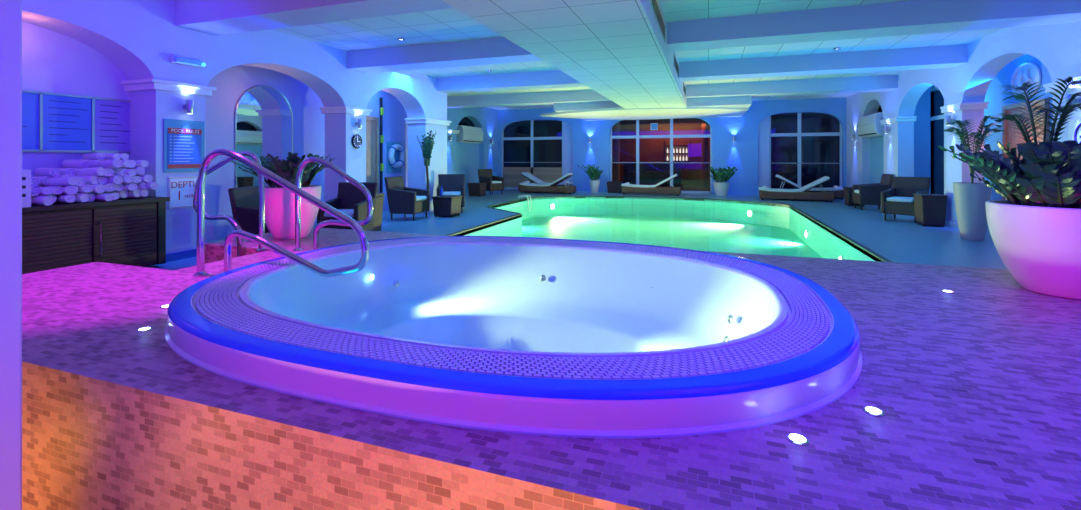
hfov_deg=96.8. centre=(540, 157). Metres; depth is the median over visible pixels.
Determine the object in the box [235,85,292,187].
arched mirror
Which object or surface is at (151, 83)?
trim
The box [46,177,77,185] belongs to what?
rolled towel
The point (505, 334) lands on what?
hot tub
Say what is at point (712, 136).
trim
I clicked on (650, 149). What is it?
wall
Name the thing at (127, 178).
rolled towel
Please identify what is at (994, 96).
wall
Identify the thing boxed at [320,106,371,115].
trim
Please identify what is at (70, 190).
rolled towel
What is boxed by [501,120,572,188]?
window
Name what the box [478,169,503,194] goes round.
wicker armchair
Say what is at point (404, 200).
wicker armchair
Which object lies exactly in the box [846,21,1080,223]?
wall
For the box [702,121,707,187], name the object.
column
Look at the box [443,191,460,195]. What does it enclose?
seat cushion
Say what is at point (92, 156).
rolled towel
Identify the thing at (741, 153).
wall
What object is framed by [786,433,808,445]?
floor light
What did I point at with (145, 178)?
rolled towel
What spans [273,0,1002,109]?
ceiling
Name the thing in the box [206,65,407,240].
wall
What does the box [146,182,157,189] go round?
rolled towel
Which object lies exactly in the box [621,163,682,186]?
bar counter
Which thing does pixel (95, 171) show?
rolled towel
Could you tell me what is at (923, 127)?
wall
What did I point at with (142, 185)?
rolled towel
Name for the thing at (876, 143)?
wall
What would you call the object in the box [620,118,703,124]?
ceiling
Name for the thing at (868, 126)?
air conditioner
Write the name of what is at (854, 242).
pool coping
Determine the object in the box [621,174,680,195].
sun lounger
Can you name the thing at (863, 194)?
wicker armchair
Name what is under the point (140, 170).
rolled towel
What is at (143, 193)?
rolled towel
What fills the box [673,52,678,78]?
ceiling vent
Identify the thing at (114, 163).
rolled towel
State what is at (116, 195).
rolled towel
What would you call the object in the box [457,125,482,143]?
air conditioner
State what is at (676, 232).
swimming pool
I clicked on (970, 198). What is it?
pot
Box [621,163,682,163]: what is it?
countertop
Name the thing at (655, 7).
ceiling vent
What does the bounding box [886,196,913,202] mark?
seat cushion
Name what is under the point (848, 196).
wicker side table
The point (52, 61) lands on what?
wall
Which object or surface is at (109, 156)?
rolled towel
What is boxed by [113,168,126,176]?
rolled towel
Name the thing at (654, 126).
sign
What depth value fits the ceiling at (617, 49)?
6.11 m
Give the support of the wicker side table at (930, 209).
on the floor at (899, 239)
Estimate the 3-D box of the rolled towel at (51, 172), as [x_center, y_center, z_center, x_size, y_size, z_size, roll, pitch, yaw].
[-5.257,0.154,5.116,0.259,0.104,0.099,0,0,16]
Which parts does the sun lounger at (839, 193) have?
frame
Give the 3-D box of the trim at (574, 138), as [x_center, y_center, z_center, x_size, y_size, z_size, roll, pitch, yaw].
[1.984,-0.760,18.684,1.400,0.040,0.020,0,0,19]
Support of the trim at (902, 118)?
attached to the wall at (1057, 46)
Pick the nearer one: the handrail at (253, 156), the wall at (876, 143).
the handrail at (253, 156)
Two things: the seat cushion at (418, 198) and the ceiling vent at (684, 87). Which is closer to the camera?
the seat cushion at (418, 198)
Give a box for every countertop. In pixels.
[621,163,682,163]
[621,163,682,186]
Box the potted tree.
[417,130,435,214]
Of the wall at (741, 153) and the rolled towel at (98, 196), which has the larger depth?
the wall at (741, 153)
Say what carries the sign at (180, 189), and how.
attached to the wall at (140, 37)
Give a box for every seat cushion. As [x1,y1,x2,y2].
[324,209,353,217]
[416,196,426,200]
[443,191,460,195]
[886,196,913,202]
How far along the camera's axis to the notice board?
5.50 m
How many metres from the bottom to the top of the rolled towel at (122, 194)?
0.111 m
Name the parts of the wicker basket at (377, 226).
basket lid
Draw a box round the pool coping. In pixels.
[448,196,891,261]
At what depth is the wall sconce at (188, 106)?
6.17 m
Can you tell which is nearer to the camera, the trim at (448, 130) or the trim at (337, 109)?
the trim at (337, 109)
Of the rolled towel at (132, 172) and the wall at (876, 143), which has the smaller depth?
the rolled towel at (132, 172)
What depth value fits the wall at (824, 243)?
14.76 m
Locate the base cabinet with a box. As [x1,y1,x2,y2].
[22,196,169,273]
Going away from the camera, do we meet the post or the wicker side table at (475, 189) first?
the post
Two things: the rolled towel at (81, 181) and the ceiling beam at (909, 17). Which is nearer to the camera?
the rolled towel at (81, 181)
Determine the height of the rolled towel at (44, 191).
0.103 m
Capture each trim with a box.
[121,78,216,95]
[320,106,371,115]
[405,118,451,125]
[447,129,459,133]
[574,138,608,138]
[712,136,756,136]
[880,116,916,124]
[940,102,988,112]
[1043,76,1080,92]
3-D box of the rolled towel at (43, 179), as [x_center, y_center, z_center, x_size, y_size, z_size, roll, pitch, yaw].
[-5.289,0.243,5.070,0.289,0.099,0.112,-1,0,19]
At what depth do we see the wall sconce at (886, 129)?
12.03 m
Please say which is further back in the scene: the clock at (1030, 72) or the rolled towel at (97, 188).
the clock at (1030, 72)
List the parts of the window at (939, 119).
pane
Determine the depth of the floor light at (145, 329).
2.45 m
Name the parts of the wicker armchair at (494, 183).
backrest, armrest, seat, armrest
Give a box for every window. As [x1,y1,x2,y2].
[458,117,474,126]
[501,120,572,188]
[610,119,711,193]
[758,113,841,194]
[930,86,945,194]
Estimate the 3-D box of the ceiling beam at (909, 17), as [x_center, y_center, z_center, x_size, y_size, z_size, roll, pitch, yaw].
[1.508,-1.840,7.487,10.700,0.320,0.530,0,0,19]
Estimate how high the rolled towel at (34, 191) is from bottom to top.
0.084 m
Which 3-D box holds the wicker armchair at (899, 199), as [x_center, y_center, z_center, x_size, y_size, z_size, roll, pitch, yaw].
[7.599,0.850,9.995,0.726,0.900,0.658,0,0,-36]
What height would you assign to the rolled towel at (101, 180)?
0.087 m
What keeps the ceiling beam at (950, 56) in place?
attached to the ceiling at (442, 25)
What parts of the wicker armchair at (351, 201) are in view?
armrest, seat, backrest, armrest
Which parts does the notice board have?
panel, panel, panel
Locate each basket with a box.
[337,193,384,230]
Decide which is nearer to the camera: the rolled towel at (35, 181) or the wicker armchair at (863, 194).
the rolled towel at (35, 181)
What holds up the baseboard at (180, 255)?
attached to the wall at (140, 37)
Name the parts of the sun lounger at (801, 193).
frame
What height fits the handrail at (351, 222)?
0.950 m
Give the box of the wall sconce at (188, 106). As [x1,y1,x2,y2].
[183,100,192,113]
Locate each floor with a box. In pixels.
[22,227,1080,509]
[146,186,1006,269]
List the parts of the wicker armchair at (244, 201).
backrest, armrest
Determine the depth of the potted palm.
7.54 m
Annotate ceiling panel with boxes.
[540,107,748,119]
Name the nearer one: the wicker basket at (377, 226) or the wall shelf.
the wicker basket at (377, 226)
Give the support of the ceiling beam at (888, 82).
attached to the ceiling at (442, 25)
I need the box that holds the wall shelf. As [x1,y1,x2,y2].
[664,140,690,161]
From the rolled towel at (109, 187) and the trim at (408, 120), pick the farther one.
the trim at (408, 120)
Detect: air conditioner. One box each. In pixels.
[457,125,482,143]
[857,112,883,137]
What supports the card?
on the base cabinet
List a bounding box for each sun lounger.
[518,172,572,190]
[519,173,575,193]
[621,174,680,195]
[758,176,834,201]
[774,175,843,199]
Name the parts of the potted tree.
pot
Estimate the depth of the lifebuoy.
11.92 m
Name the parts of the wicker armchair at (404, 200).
backrest, armrest, armrest, seat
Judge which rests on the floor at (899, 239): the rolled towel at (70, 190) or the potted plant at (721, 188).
the potted plant at (721, 188)
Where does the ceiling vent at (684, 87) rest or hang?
in the ceiling at (617, 49)
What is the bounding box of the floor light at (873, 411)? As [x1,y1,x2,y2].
[862,406,884,416]
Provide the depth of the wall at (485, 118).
18.79 m
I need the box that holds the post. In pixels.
[380,98,383,200]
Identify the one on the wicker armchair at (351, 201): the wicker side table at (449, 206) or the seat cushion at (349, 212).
the seat cushion at (349, 212)
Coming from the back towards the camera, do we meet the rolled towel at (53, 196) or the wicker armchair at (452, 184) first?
the wicker armchair at (452, 184)
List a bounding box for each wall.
[22,0,446,253]
[22,22,128,186]
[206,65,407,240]
[447,107,497,175]
[453,197,882,261]
[457,142,478,192]
[498,97,845,194]
[612,123,709,186]
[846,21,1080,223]
[870,136,883,183]
[914,85,933,193]
[934,54,1051,224]
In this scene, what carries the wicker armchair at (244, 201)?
on the floor at (899, 239)
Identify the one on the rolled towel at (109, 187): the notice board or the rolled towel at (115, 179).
the rolled towel at (115, 179)
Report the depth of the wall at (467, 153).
18.01 m
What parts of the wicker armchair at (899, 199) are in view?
armrest, seat, backrest, armrest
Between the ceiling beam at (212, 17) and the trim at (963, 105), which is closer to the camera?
the ceiling beam at (212, 17)
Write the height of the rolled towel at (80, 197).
0.113 m
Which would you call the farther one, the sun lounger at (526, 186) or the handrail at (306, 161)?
the sun lounger at (526, 186)
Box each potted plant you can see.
[221,152,335,238]
[577,164,602,192]
[707,165,736,195]
[938,77,1080,299]
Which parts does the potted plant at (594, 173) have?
pot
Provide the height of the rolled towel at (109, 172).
0.094 m
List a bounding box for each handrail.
[193,148,369,276]
[193,151,266,256]
[292,157,372,251]
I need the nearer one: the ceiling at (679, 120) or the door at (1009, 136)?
the door at (1009, 136)
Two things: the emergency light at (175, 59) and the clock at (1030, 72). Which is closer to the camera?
the emergency light at (175, 59)
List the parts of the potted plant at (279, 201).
pot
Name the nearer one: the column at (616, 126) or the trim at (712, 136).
the trim at (712, 136)
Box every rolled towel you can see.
[31,176,40,185]
[31,188,39,195]
[31,195,53,205]
[32,176,51,185]
[34,168,59,176]
[38,187,53,195]
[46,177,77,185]
[46,186,62,194]
[46,195,56,202]
[55,195,75,202]
[58,168,75,175]
[59,186,77,194]
[60,175,85,186]
[60,193,88,202]
[61,159,89,168]
[77,176,98,184]
[78,167,104,176]
[78,184,92,192]
[80,159,100,167]
[82,153,105,159]
[85,193,94,201]
[90,184,104,192]
[92,193,113,200]
[97,152,120,160]
[97,159,122,168]
[97,177,107,183]
[98,175,122,184]
[101,168,113,176]
[102,183,115,191]
[103,192,118,199]
[112,184,123,191]
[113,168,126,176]
[114,190,128,198]
[118,153,128,159]
[120,160,131,167]
[120,189,140,198]
[121,175,132,183]
[123,183,137,190]
[125,160,148,168]
[126,169,136,175]
[128,160,135,167]
[129,167,144,175]
[132,176,141,182]
[134,182,146,189]
[136,189,147,197]
[137,174,152,182]
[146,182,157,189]
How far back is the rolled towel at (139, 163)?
5.61 m
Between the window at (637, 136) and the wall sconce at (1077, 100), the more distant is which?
the window at (637, 136)
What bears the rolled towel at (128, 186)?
on the rolled towel at (122, 194)
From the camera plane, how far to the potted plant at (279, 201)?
5.13 m
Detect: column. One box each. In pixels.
[0,0,21,509]
[614,122,619,180]
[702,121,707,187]
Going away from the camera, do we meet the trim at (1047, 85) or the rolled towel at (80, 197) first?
the rolled towel at (80, 197)
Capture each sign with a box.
[164,119,204,171]
[168,176,197,208]
[651,123,657,129]
[1068,119,1080,143]
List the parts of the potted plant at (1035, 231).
pot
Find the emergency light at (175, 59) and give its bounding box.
[170,55,204,67]
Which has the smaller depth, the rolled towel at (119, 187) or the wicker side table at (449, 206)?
the rolled towel at (119, 187)
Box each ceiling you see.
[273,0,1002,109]
[442,0,751,120]
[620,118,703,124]
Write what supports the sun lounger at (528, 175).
on the floor at (899, 239)
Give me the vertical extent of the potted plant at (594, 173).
1.074 m
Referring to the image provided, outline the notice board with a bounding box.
[22,90,130,152]
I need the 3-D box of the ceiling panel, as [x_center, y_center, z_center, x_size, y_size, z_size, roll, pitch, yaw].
[3.229,-1.425,15.583,6.400,0.070,3.850,0,0,19]
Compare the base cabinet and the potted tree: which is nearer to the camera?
the base cabinet
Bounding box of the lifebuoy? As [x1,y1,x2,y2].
[386,141,404,172]
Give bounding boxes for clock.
[351,134,361,148]
[1011,62,1041,97]
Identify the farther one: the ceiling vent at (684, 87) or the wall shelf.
the wall shelf
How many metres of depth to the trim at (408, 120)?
11.60 m
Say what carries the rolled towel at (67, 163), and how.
on the rolled towel
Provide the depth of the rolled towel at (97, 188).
5.15 m
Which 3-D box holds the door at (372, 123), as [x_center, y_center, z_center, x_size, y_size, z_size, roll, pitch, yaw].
[-4.019,0.170,10.915,0.102,2.260,1.010,0,0,19]
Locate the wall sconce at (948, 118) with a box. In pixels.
[946,115,953,124]
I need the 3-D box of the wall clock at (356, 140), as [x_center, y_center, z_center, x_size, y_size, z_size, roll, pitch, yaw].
[-3.530,-0.320,9.235,0.035,0.280,0.280,0,0,19]
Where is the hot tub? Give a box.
[165,236,861,437]
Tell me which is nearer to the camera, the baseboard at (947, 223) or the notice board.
the notice board
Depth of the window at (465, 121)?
18.07 m
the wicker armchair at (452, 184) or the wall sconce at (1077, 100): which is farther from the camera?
the wicker armchair at (452, 184)
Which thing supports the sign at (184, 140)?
attached to the wall at (140, 37)
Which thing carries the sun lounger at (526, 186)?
on the floor at (899, 239)
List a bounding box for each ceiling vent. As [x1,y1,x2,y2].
[651,0,664,41]
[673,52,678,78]
[683,81,685,96]
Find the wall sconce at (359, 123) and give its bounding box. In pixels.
[355,119,361,127]
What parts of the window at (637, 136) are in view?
rail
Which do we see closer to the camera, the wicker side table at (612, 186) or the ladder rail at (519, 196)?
the ladder rail at (519, 196)
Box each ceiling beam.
[175,0,453,35]
[347,0,1080,72]
[437,44,967,92]
[447,75,897,107]
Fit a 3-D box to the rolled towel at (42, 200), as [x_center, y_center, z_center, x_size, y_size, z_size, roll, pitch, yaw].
[-4.981,0.415,4.753,0.291,0.113,0.105,0,0,12]
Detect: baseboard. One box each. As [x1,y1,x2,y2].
[166,249,196,261]
[945,220,958,229]
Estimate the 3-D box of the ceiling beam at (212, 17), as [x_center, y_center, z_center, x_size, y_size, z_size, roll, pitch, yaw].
[0.491,-1.840,4.580,10.700,0.320,0.530,0,0,19]
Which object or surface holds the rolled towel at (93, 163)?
on the rolled towel
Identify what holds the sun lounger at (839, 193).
on the floor at (899, 239)
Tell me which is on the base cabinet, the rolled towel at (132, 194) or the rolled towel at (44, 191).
the rolled towel at (132, 194)
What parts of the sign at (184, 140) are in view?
sign panel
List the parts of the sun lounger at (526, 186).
frame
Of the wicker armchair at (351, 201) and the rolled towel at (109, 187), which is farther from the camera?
the wicker armchair at (351, 201)
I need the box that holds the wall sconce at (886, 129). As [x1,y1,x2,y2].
[884,126,890,133]
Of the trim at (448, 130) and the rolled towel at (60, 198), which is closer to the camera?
the rolled towel at (60, 198)
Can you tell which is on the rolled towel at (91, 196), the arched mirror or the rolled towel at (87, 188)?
the rolled towel at (87, 188)
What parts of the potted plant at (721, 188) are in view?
pot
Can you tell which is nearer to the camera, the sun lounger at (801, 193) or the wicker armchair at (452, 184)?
the wicker armchair at (452, 184)
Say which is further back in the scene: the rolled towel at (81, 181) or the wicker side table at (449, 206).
the wicker side table at (449, 206)
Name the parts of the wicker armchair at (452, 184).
armrest, backrest, armrest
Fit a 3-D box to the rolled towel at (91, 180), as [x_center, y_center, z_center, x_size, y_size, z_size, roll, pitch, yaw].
[-4.920,0.240,5.174,0.275,0.104,0.111,-1,0,7]
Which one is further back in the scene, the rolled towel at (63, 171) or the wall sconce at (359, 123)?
the wall sconce at (359, 123)
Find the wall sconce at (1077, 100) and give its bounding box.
[1066,94,1080,105]
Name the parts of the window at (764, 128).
panel, rail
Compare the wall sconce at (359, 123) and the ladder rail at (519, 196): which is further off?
the ladder rail at (519, 196)
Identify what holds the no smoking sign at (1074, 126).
attached to the wall at (1057, 46)
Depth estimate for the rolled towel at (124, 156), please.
5.66 m
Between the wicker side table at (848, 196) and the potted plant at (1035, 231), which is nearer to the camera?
the potted plant at (1035, 231)
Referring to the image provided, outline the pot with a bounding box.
[953,182,991,240]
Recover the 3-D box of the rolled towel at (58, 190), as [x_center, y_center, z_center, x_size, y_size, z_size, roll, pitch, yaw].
[-5.020,0.334,4.936,0.292,0.089,0.096,-2,-1,30]
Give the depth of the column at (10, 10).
1.67 m
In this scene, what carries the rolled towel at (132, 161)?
on the rolled towel at (140, 170)
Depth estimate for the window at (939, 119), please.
11.28 m
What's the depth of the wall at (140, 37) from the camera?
6.39 m
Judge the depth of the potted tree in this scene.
11.06 m
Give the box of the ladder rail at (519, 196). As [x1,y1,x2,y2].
[518,195,531,210]
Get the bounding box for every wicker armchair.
[228,186,268,234]
[317,182,377,230]
[384,176,429,220]
[437,174,464,212]
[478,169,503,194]
[852,174,893,209]
[881,176,930,222]
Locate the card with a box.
[22,169,30,207]
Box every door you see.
[366,116,378,192]
[1002,98,1049,198]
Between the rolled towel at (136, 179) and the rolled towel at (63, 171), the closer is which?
the rolled towel at (63, 171)
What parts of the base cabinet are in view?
door handle, cabinet door, post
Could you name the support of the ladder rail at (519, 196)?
attached to the floor at (899, 239)
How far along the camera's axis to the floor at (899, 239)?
9.11 m
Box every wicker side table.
[432,195,462,217]
[467,182,486,196]
[606,181,622,192]
[843,187,864,206]
[913,193,947,226]
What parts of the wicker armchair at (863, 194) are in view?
seat, armrest, armrest, backrest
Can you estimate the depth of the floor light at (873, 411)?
1.66 m
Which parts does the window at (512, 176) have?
rail, panel, panel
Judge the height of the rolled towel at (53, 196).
0.099 m
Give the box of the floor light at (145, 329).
[136,327,152,331]
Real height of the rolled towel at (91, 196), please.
0.108 m

